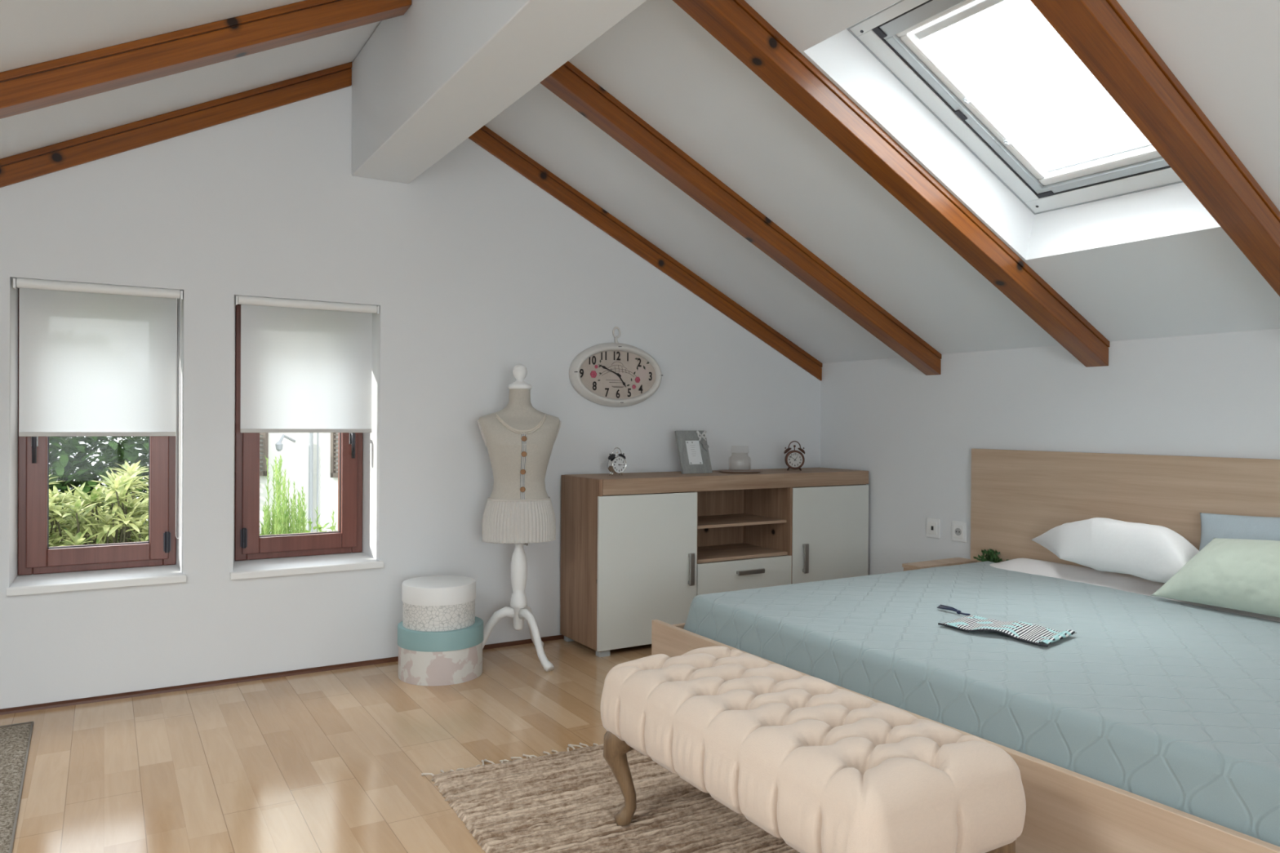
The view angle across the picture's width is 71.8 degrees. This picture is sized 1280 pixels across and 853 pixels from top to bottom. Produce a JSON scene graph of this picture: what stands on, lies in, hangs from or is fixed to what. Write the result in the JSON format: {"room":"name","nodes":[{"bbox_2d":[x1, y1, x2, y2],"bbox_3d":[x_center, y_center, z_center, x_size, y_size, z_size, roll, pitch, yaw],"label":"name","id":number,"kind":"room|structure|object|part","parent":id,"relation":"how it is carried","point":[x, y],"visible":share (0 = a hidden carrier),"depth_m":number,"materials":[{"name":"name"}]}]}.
{"room":"bedroom","nodes":[
{"label":"bedroom","id":0,"kind":"room"},
{"bbox_2d":[0,639,651,852],"bbox_3d":[0.386,1.204,1.562,5.886,0.120,6.851,0,0,-31],"label":"floor","id":1,"kind":"structure","parent":0,"point":[331,761],"depth_m":3.04,"materials":[{"name":"brown wood"}]},
{"bbox_2d":[0,721,34,852],"bbox_3d":[-2.089,1.121,1.785,1.314,0.008,2.807,0,0,-32],"label":"rug","id":2,"kind":"object","parent":1,"relation":"on","point":[15,741],"visible":1,"depth_m":2.83,"materials":[{"name":"fabric"}]},
{"bbox_2d":[397,616,483,686],"bbox_3d":[-0.902,1.005,4.003,0.380,0.232,0.380,0,0,-31],"label":"box","id":3,"kind":"object","parent":1,"relation":"on","point":[443,658],"visible":0.69,"depth_m":3.84,"materials":[{"name":"teal"}]},
{"bbox_2d":[401,575,475,631],"bbox_3d":[-0.906,0.793,3.987,0.326,0.190,0.326,0,0,-31],"label":"box","id":4,"kind":"object","parent":3,"relation":"on","point":[431,603],"visible":1,"depth_m":3.86,"materials":[{"name":"white cardboard"}]},
{"bbox_3d":[-0.905,0.737,3.986,0.326,0.078,0.326,0,0,-31],"label":"lid","id":5,"kind":"part","parent":4,"relation":"part of","materials":[{"name":"white cardboard"}]},
{"bbox_3d":[-0.902,0.930,4.002,0.380,0.083,0.380,0,0,-31],"label":"lid","id":6,"kind":"part","parent":3,"relation":"part of","materials":[{"name":"teal cardboard"}]},
{"bbox_2d":[477,364,560,671],"bbox_3d":[-0.544,0.411,4.190,0.459,1.420,0.420,0,0,-40],"label":"dress form","id":7,"kind":"object","parent":1,"relation":"on","point":[519,439],"visible":0.99,"depth_m":4.15,"materials":[{"name":"fabric"}]},
{"bbox_3d":[-0.718,0.991,4.218,0.254,0.258,0.044,0,0,-7],"label":"leg","id":8,"kind":"part","parent":7,"relation":"part of","materials":[{"name":"white paint"}]},
{"bbox_3d":[-0.540,0.992,4.365,0.044,0.258,0.254,0,0,18],"label":"leg","id":9,"kind":"part","parent":7,"relation":"part of","materials":[{"name":"white paint"}]},
{"bbox_3d":[-0.490,0.993,4.134,0.044,0.258,0.254,0,0,-42],"label":"leg","id":10,"kind":"part","parent":7,"relation":"part of","materials":[{"name":"white paint"}]},
{"bbox_2d":[421,742,799,852],"bbox_3d":[0.232,1.129,2.320,1.151,0.019,1.893,0,0,-28],"label":"rug","id":11,"kind":"object","parent":1,"relation":"on","point":[569,802],"visible":0.59,"depth_m":2.59,"materials":[{"name":"beige fabric"}]},
{"bbox_2d":[600,646,1026,852],"bbox_3d":[0.354,0.898,2.212,0.498,0.467,1.080,0,0,-31],"label":"bench","id":12,"kind":"object","parent":11,"relation":"on","point":[818,766],"visible":1,"depth_m":1.94,"materials":[{"name":"beige fabric"}]},
{"bbox_3d":[-0.050,0.974,2.500,0.111,0.307,0.096,0,0,3],"label":"leg","id":13,"kind":"part","parent":12,"relation":"part of","materials":[{"name":"brown wood"}]},
{"bbox_3d":[0.758,0.983,1.924,0.111,0.307,0.096,0,0,3],"label":"leg","id":14,"kind":"part","parent":12,"relation":"part of","materials":[{"name":"brown wood"}]},
{"bbox_2d":[560,467,868,657],"bbox_3d":[0.472,0.691,4.914,1.810,0.867,0.453,0,0,-31],"label":"sideboard","id":15,"kind":"object","parent":1,"relation":"on","point":[637,548],"visible":0.7,"depth_m":4.58,"materials":[{"name":"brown wood"}]},
{"bbox_3d":[-0.300,0.674,4.464,0.018,0.836,0.422,0,0,-31],"label":"panel","id":16,"kind":"part","parent":15,"relation":"part of","materials":[{"name":"brown wood"}]},
{"bbox_2d":[607,447,626,475],"bbox_3d":[-0.122,0.182,4.608,0.102,0.148,0.053,0,0,-37],"label":"alarm clock","id":17,"kind":"object","parent":15,"relation":"on","point":[615,464],"visible":1,"depth_m":4.59,"materials":[{"name":"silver metal"}]},
{"bbox_3d":[0.043,0.716,4.434,0.579,0.753,0.017,0,0,-31],"label":"door","id":18,"kind":"part","parent":15,"relation":"part of","materials":[{"name":"white paint"}]},
{"bbox_3d":[0.263,0.734,4.540,0.028,0.165,0.030,0,0,-31],"label":"handle","id":19,"kind":"part","parent":15,"relation":"part of","materials":[{"name":"silver metal"}]},
{"bbox_2d":[675,430,712,474],"bbox_3d":[0.290,0.141,4.890,0.201,0.240,0.109,0,0,-33],"label":"photo frame","id":20,"kind":"object","parent":15,"relation":"on","point":[692,446],"visible":0.98,"depth_m":4.87,"materials":[{"name":"grey wood"}]},
{"bbox_3d":[0.356,0.705,5.104,1.767,0.740,0.005,0,0,-31],"label":"panel","id":21,"kind":"part","parent":15,"relation":"part of","materials":[{"name":"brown wood"}]},
{"bbox_3d":[0.476,0.297,4.930,1.788,0.078,0.423,0,0,-31],"label":"panel","id":22,"kind":"part","parent":15,"relation":"part of","materials":[{"name":"brown wood"}]},
{"bbox_2d":[717,469,761,473],"bbox_3d":[0.561,0.254,4.967,0.252,0.009,0.252,0,0,-31],"label":"plate","id":23,"kind":"object","parent":15,"relation":"on","point":[728,471],"visible":0.98,"depth_m":5.01,"materials":[{"name":"metal"}]},
{"bbox_2d":[697,513,786,528],"bbox_3d":[0.456,0.526,4.934,0.610,0.016,0.386,0,0,-31],"label":"shelf","id":24,"kind":"object","parent":15,"relation":"attached to","point":[704,520],"depth_m":4.93,"materials":[{"name":"brown wood"}]},
{"bbox_3d":[0.567,0.810,4.752,0.636,0.188,0.017,0,0,-31],"label":"drawer","id":25,"kind":"part","parent":15,"relation":"part of","materials":[{"name":"white paint"}]},
{"bbox_3d":[0.593,0.779,4.740,0.176,0.024,0.030,0,0,-31],"label":"handle","id":26,"kind":"part","parent":15,"relation":"part of","materials":[{"name":"silver metal"}]},
{"bbox_2d":[783,440,804,471],"bbox_3d":[0.909,0.172,5.197,0.124,0.177,0.065,0,0,3],"label":"alarm clock","id":27,"kind":"object","parent":15,"relation":"on","point":[793,460],"visible":1,"depth_m":5.17,"materials":[{"name":"brown metal"}]},
{"bbox_3d":[0.909,0.106,5.194,0.076,0.045,0.006,0,0,3],"label":"carrying handle","id":28,"kind":"part","parent":27,"relation":"part of","materials":[{"name":"brown metal"}]},
{"bbox_3d":[0.925,0.738,4.941,0.028,0.165,0.030,0,0,-31],"label":"handle","id":29,"kind":"part","parent":15,"relation":"part of","materials":[{"name":"silver metal"}]},
{"bbox_3d":[1.094,0.720,5.071,0.583,0.753,0.017,0,0,-31],"label":"door","id":30,"kind":"part","parent":15,"relation":"part of","materials":[{"name":"white paint"}]},
{"bbox_3d":[1.224,0.719,5.397,0.018,0.757,0.405,0,0,-31],"label":"panel","id":31,"kind":"part","parent":15,"relation":"part of","materials":[{"name":"white wood"}]},
{"bbox_2d":[651,448,1279,852],"bbox_3d":[1.518,0.632,3.060,1.980,1.020,2.410,0,0,-31],"label":"bed","id":32,"kind":"object","parent":1,"relation":"on","point":[1017,496],"visible":0.15,"depth_m":3.60,"materials":[{"name":"brown wood"}]},
{"bbox_3d":[0.923,0.918,4.038,1.924,0.230,0.023,0,0,-31],"label":"rail","id":33,"kind":"part","parent":32,"relation":"part of","materials":[{"name":"brown wood"}]},
{"bbox_2d":[902,557,977,571],"bbox_3d":[1.523,0.911,4.490,0.425,0.446,0.115,0,0,-31],"label":"shelf","id":34,"kind":"object","parent":32,"relation":"attached to","point":[956,561],"visible":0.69,"depth_m":4.45,"materials":[{"name":"brown wood"}]},
{"bbox_3d":[1.353,0.920,4.387,0.018,0.427,0.105,0,0,-31],"label":"panel","id":35,"kind":"part","parent":34,"relation":"part of","materials":[{"name":"brown wood"}]},
{"bbox_2d":[973,548,1008,563],"bbox_3d":[1.763,0.723,4.430,0.144,0.226,0.146,0,0,-31],"label":"potted plant","id":36,"kind":"object","parent":34,"relation":"on","point":[991,557],"visible":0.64,"depth_m":4.43,"materials":[{"name":"green plant"}]},
{"bbox_3d":[0.681,0.957,2.554,0.026,0.326,2.407,0,0,-31],"label":"footboard","id":37,"kind":"part","parent":32,"relation":"part of","materials":[{"name":"brown wood"}]},
{"bbox_3d":[2.353,0.629,3.566,0.028,1.008,2.410,0,0,-31],"label":"headboard","id":38,"kind":"part","parent":32,"relation":"part of","materials":[{"name":"brown wood"}]},
{"bbox_2d":[990,558,1279,622],"bbox_3d":[1.540,0.742,3.037,1.815,0.220,2.185,0,0,-31],"label":"sheet","id":39,"kind":"object","parent":32,"relation":"on","point":[1123,582],"visible":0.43,"depth_m":3.84,"materials":[{"name":"white fabric"}]},
{"bbox_2d":[683,560,1279,847],"bbox_3d":[1.512,0.751,3.022,1.846,0.147,2.284,0,0,-31],"label":"cover","id":40,"kind":"object","parent":39,"relation":"on","point":[1175,704],"visible":0.97,"depth_m":2.57,"materials":[{"name":"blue fabric"}]},
{"bbox_2d":[937,604,1076,647],"bbox_3d":[1.165,0.663,2.968,0.264,0.024,0.534,0,0,-37],"label":"pouch","id":41,"kind":"object","parent":40,"relation":"on","point":[1031,633],"visible":1,"depth_m":2.89,"materials":[{"name":"fabric"}]},
{"bbox_3d":[1.155,0.666,3.140,0.009,0.011,0.049,0,0,-22],"label":"cord","id":42,"kind":"part","parent":41,"relation":"part of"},
{"bbox_2d":[1150,537,1279,617],"bbox_3d":[2.225,0.535,3.208,0.228,0.267,0.680,0,0,-31],"label":"cushion","id":43,"kind":"object","parent":40,"relation":"on","point":[1236,574],"visible":1,"depth_m":3.19,"materials":[{"name":"green fabric"}]},
{"bbox_2d":[1031,517,1199,583],"bbox_3d":[1.988,0.506,3.804,0.174,0.237,0.868,0,0,-27],"label":"pillow","id":44,"kind":"object","parent":39,"relation":"on","point":[1152,553],"visible":0.84,"depth_m":3.64,"materials":[{"name":"white fabric"}]},
{"bbox_2d":[1199,512,1279,551],"bbox_3d":[2.402,0.466,3.325,0.098,0.298,0.610,0,0,-31],"label":"cushion","id":45,"kind":"object","parent":39,"relation":"on","point":[1213,526],"visible":0.35,"depth_m":3.43,"materials":[{"name":"blue fabric"}]},
{"bbox_2d":[0,62,821,709],"bbox_3d":[-1.275,-0.323,4.311,5.586,2.980,0.299,0,0,-31],"label":"wall","id":46,"kind":"structure","parent":0,"point":[473,271],"depth_m":4.11,"materials":[{"name":"white paint"}]},
{"bbox_2d":[5,288,186,595],"bbox_3d":[-2.251,0.047,3.690,0.621,1.217,0.286,0,0,-31],"label":"window","id":47,"kind":"structure","parent":46,"relation":"in","point":[35,556],"depth_m":3.65,"materials":[{"name":"brown wood"}]},
{"bbox_3d":[-2.450,0.084,3.575,0.017,0.128,0.046,0,0,-31],"label":"lever","id":48,"kind":"part","parent":47,"relation":"part of","materials":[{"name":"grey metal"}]},
{"bbox_3d":[-2.462,0.038,3.595,0.024,0.090,0.010,0,0,-31],"label":"handle","id":49,"kind":"part","parent":47,"relation":"part of","materials":[{"name":"silver metal"}]},
{"bbox_3d":[-2.187,0.641,3.580,0.621,0.031,0.022,0,0,-31],"label":"sill","id":50,"kind":"part","parent":47,"relation":"part of","materials":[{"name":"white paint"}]},
{"bbox_3d":[-2.294,0.022,3.755,0.513,1.109,0.090,0,0,-31],"label":"sash","id":51,"kind":"part","parent":47,"relation":"part of","materials":[{"name":"brown wood"}]},
{"bbox_2d":[13,278,182,538],"bbox_3d":[-2.199,-0.052,3.606,0.587,1.057,0.042,0,0,-31],"label":"roller blind","id":52,"kind":"object","parent":47,"relation":"attached to","point":[95,360],"visible":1,"depth_m":3.61,"materials":[{"name":"white fabric"}]},
{"bbox_3d":[-1.955,-0.042,3.743,0.020,1.038,0.003,0,0,-31],"label":"chain","id":53,"kind":"part","parent":52,"relation":"part of","materials":[{"name":"white plastic"}]},
{"bbox_2d":[0,635,564,715],"bbox_3d":[-1.203,1.108,4.185,5.486,0.019,0.016,0,0,-31],"label":"baseboard","id":54,"kind":"structure","parent":46,"relation":"attached to","point":[231,681],"depth_m":3.81,"materials":[{"name":"brown wood"}]},
{"bbox_2d":[230,304,383,579],"bbox_3d":[-1.559,0.056,4.110,0.659,1.216,0.286,0,0,-31],"label":"window","id":55,"kind":"structure","parent":46,"relation":"in","point":[249,544],"depth_m":4.06,"materials":[{"name":"brown wood"}]},
{"bbox_3d":[-1.605,0.029,4.173,0.510,1.104,0.090,0,0,-31],"label":"sash","id":56,"kind":"part","parent":55,"relation":"part of","materials":[{"name":"brown wood"}]},
{"bbox_2d":[235,295,378,432],"bbox_3d":[-1.506,-0.272,4.024,0.618,0.602,0.042,0,0,-31],"label":"roller blind","id":57,"kind":"object","parent":55,"relation":"attached to","point":[306,366],"visible":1,"depth_m":4.03,"materials":[{"name":"white fabric"}]},
{"bbox_3d":[-1.494,0.649,4.000,0.659,0.031,0.022,0,0,-31],"label":"sill","id":58,"kind":"part","parent":55,"relation":"part of","materials":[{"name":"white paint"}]},
{"bbox_3d":[-1.386,0.041,4.247,0.024,0.090,0.010,0,0,-31],"label":"handle","id":59,"kind":"part","parent":55,"relation":"part of","materials":[{"name":"silver metal"}]},
{"bbox_3d":[-1.375,0.087,4.228,0.017,0.128,0.046,0,0,-31],"label":"lever","id":60,"kind":"part","parent":55,"relation":"part of","materials":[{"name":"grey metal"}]},
{"bbox_2d":[568,326,662,407],"bbox_3d":[-0.119,-0.325,4.800,0.572,0.438,0.062,0,0,-31],"label":"wall clock","id":61,"kind":"object","parent":46,"relation":"attached to","point":[616,374],"visible":1,"depth_m":4.79,"materials":[{"name":"white ceramic"}]},
{"bbox_2d":[0,0,1279,363],"bbox_3d":[0.388,-1.025,1.570,5.686,1.406,6.700,0,0,-31],"label":"ceiling","id":62,"kind":"structure","parent":0,"point":[657,60],"depth_m":3.58,"materials":[{"name":"white paint"}]},
{"bbox_2d":[0,62,351,187],"bbox_3d":[-2.457,-0.993,3.462,2.562,1.386,0.115,0,0,-31],"label":"rafter","id":63,"kind":"object","parent":62,"relation":"attached to","point":[40,162],"visible":0.91,"depth_m":3.69,"materials":[{"name":"brown wood"}]},
{"bbox_2d":[0,0,411,119],"bbox_3d":[-1.973,-0.985,2.664,2.562,1.386,0.110,0,0,-31],"label":"rafter","id":64,"kind":"object","parent":62,"relation":"attached to","point":[32,87],"visible":1,"depth_m":2.90,"materials":[{"name":"brown wood"}]},
{"bbox_2d":[351,0,646,183],"bbox_3d":[0.410,-1.395,1.468,0.268,0.521,6.289,0,0,-31],"label":"ridge beam","id":65,"kind":"structure","parent":62,"relation":"attached to","point":[432,75],"depth_m":3.10,"materials":[{"name":"white paint"}]},
{"bbox_2d":[468,124,822,380],"bbox_3d":[0.001,-0.988,4.952,2.640,1.388,0.115,0,0,-31],"label":"rafter","id":66,"kind":"object","parent":62,"relation":"attached to","point":[484,137],"visible":0.54,"depth_m":4.88,"materials":[{"name":"brown wood"}]},
{"bbox_2d":[539,61,942,375],"bbox_3d":[0.484,-0.980,4.154,2.640,1.388,0.110,0,0,-31],"label":"rafter","id":67,"kind":"object","parent":62,"relation":"attached to","point":[568,82],"visible":0.67,"depth_m":4.08,"materials":[{"name":"brown wood"}]},
{"bbox_2d":[672,0,1109,367],"bbox_3d":[0.969,-0.972,3.355,2.640,1.388,0.117,0,0,-31],"label":"rafter","id":68,"kind":"object","parent":62,"relation":"attached to","point":[735,24],"visible":1,"depth_m":3.29,"materials":[{"name":"brown wood"}]},
{"bbox_2d":[803,28,1220,259],"bbox_3d":[1.313,-1.046,3.004,1.274,0.717,0.816,0,0,-31],"label":"skylight recess","id":69,"kind":"structure","parent":62,"relation":"attached to","point":[1172,209],"depth_m":3.34,"materials":[{"name":"white paint"}]},
{"bbox_2d":[846,0,1182,214],"bbox_3d":[1.417,-1.187,3.066,1.118,0.612,0.816,0,0,-31],"label":"window","id":70,"kind":"structure","parent":69,"relation":"attached to","point":[920,65],"depth_m":3.28,"materials":[{"name":"white paint"}]},
{"bbox_2d":[914,0,1151,172],"bbox_3d":[1.427,-1.181,3.080,0.809,0.429,0.531,0,0,-31],"label":"blind","id":71,"kind":"object","parent":70,"relation":"attached to","point":[974,7],"visible":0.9,"depth_m":2.99,"materials":[{"name":"fabric"}]},
{"bbox_2d":[1030,0,1279,296],"bbox_3d":[1.459,-0.964,2.546,2.640,1.388,0.117,0,0,-31],"label":"rafter","id":72,"kind":"object","parent":62,"relation":"attached to","point":[1100,33],"visible":1,"depth_m":2.57,"materials":[{"name":"brown wood"}]},
{"bbox_2d":[820,328,1279,575],"bbox_3d":[2.811,0.384,3.052,0.200,1.635,6.700,0,0,-31],"label":"wall","id":73,"kind":"structure","parent":0,"point":[915,433],"depth_m":4.40,"materials":[{"name":"white paint"}]},
{"bbox_2d":[925,517,940,538],"bbox_3d":[1.603,0.557,4.834,0.014,0.108,0.096,0,0,-31],"label":"wall socket","id":74,"kind":"object","parent":73,"relation":"attached to","point":[933,525],"visible":1,"depth_m":4.83,"materials":[{"name":"white plastic"}]},
{"bbox_2d":[951,520,967,542],"bbox_3d":[1.691,0.558,4.687,0.016,0.108,0.096,0,0,-31],"label":"wall socket","id":75,"kind":"object","parent":73,"relation":"attached to","point":[959,529],"visible":1,"depth_m":4.68,"materials":[{"name":"white plastic"}]},
{"label":"outside","id":76,"kind":"structure","parent":0,"visible":0},
{"bbox_3d":[-7.155,4.123,13.712,30.000,0.200,21.200,0,0,-31],"label":"lawn","id":77,"kind":"structure","parent":76,"visible":0},
{"bbox_2d":[48,460,148,546],"bbox_3d":[-3.660,2.159,5.737,1.894,3.869,1.511,0,0,-31],"label":"shrub","id":78,"kind":"object","parent":77,"relation":"on","point":[103,526],"visible":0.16,"depth_m":5.52,"materials":[{"name":"green plant"}]},
{"bbox_3d":[-3.709,2.212,5.793,1.652,3.763,1.308,0,0,-31],"label":"stem","id":79,"kind":"part","parent":78,"relation":"part of","materials":[{"name":"green plant"}]},
{"bbox_2d":[48,435,148,545],"bbox_3d":[-5.312,1.583,8.254,2.398,4.982,1.718,0,0,-31],"label":"tree","id":80,"kind":"object","parent":77,"relation":"on","point":[113,454],"visible":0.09,"depth_m":7.96,"materials":[{"name":"green plant"}]},
{"bbox_2d":[259,521,337,535],"bbox_3d":[-2.701,1.258,7.188,1.282,1.020,0.830,0,0,-31],"label":"shrub","id":81,"kind":"object","parent":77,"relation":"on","point":[320,527],"visible":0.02,"depth_m":7.24,"materials":[{"name":"green plant"}]},
{"bbox_2d":[259,432,337,534],"bbox_3d":[-0.758,0.336,10.230,6.450,7.500,3.757,0,0,14],"label":"house","id":82,"kind":"structure","parent":77,"relation":"on","point":[310,460],"depth_m":9.23,"materials":[{"name":"white"}]},
{"bbox_2d":[259,432,268,475],"bbox_3d":[-4.085,-0.206,9.345,0.320,1.450,0.045,0,0,14],"label":"shutter","id":83,"kind":"object","parent":82,"relation":"hanging from","point":[264,437],"depth_m":9.31,"materials":[{"name":"brown"}]},
{"bbox_2d":[275,434,295,451],"bbox_3d":[-3.674,0.165,9.145,0.076,0.176,0.262,0,0,14],"label":"wall lamp","id":84,"kind":"object","parent":82,"relation":"attached to","point":[291,438],"depth_m":9.26,"materials":[{"name":"grey metal"}]},
{"bbox_2d":[330,432,337,477],"bbox_3d":[-3.026,-0.198,9.086,0.320,1.450,0.045,0,0,14],"label":"shutter","id":85,"kind":"object","parent":82,"relation":"hanging from","point":[334,436],"depth_m":9.10,"materials":[{"name":"white"}]},
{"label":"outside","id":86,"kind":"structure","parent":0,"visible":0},
{"bbox_2d":[259,455,336,535],"bbox_3d":[-2.501,0.949,6.152,0.799,1.499,0.495,0,0,-31],"label":"shrub","id":87,"kind":"object","parent":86,"point":[279,517],"visible":0.25,"depth_m":6.10,"materials":[{"name":"green plant"}]}
]}

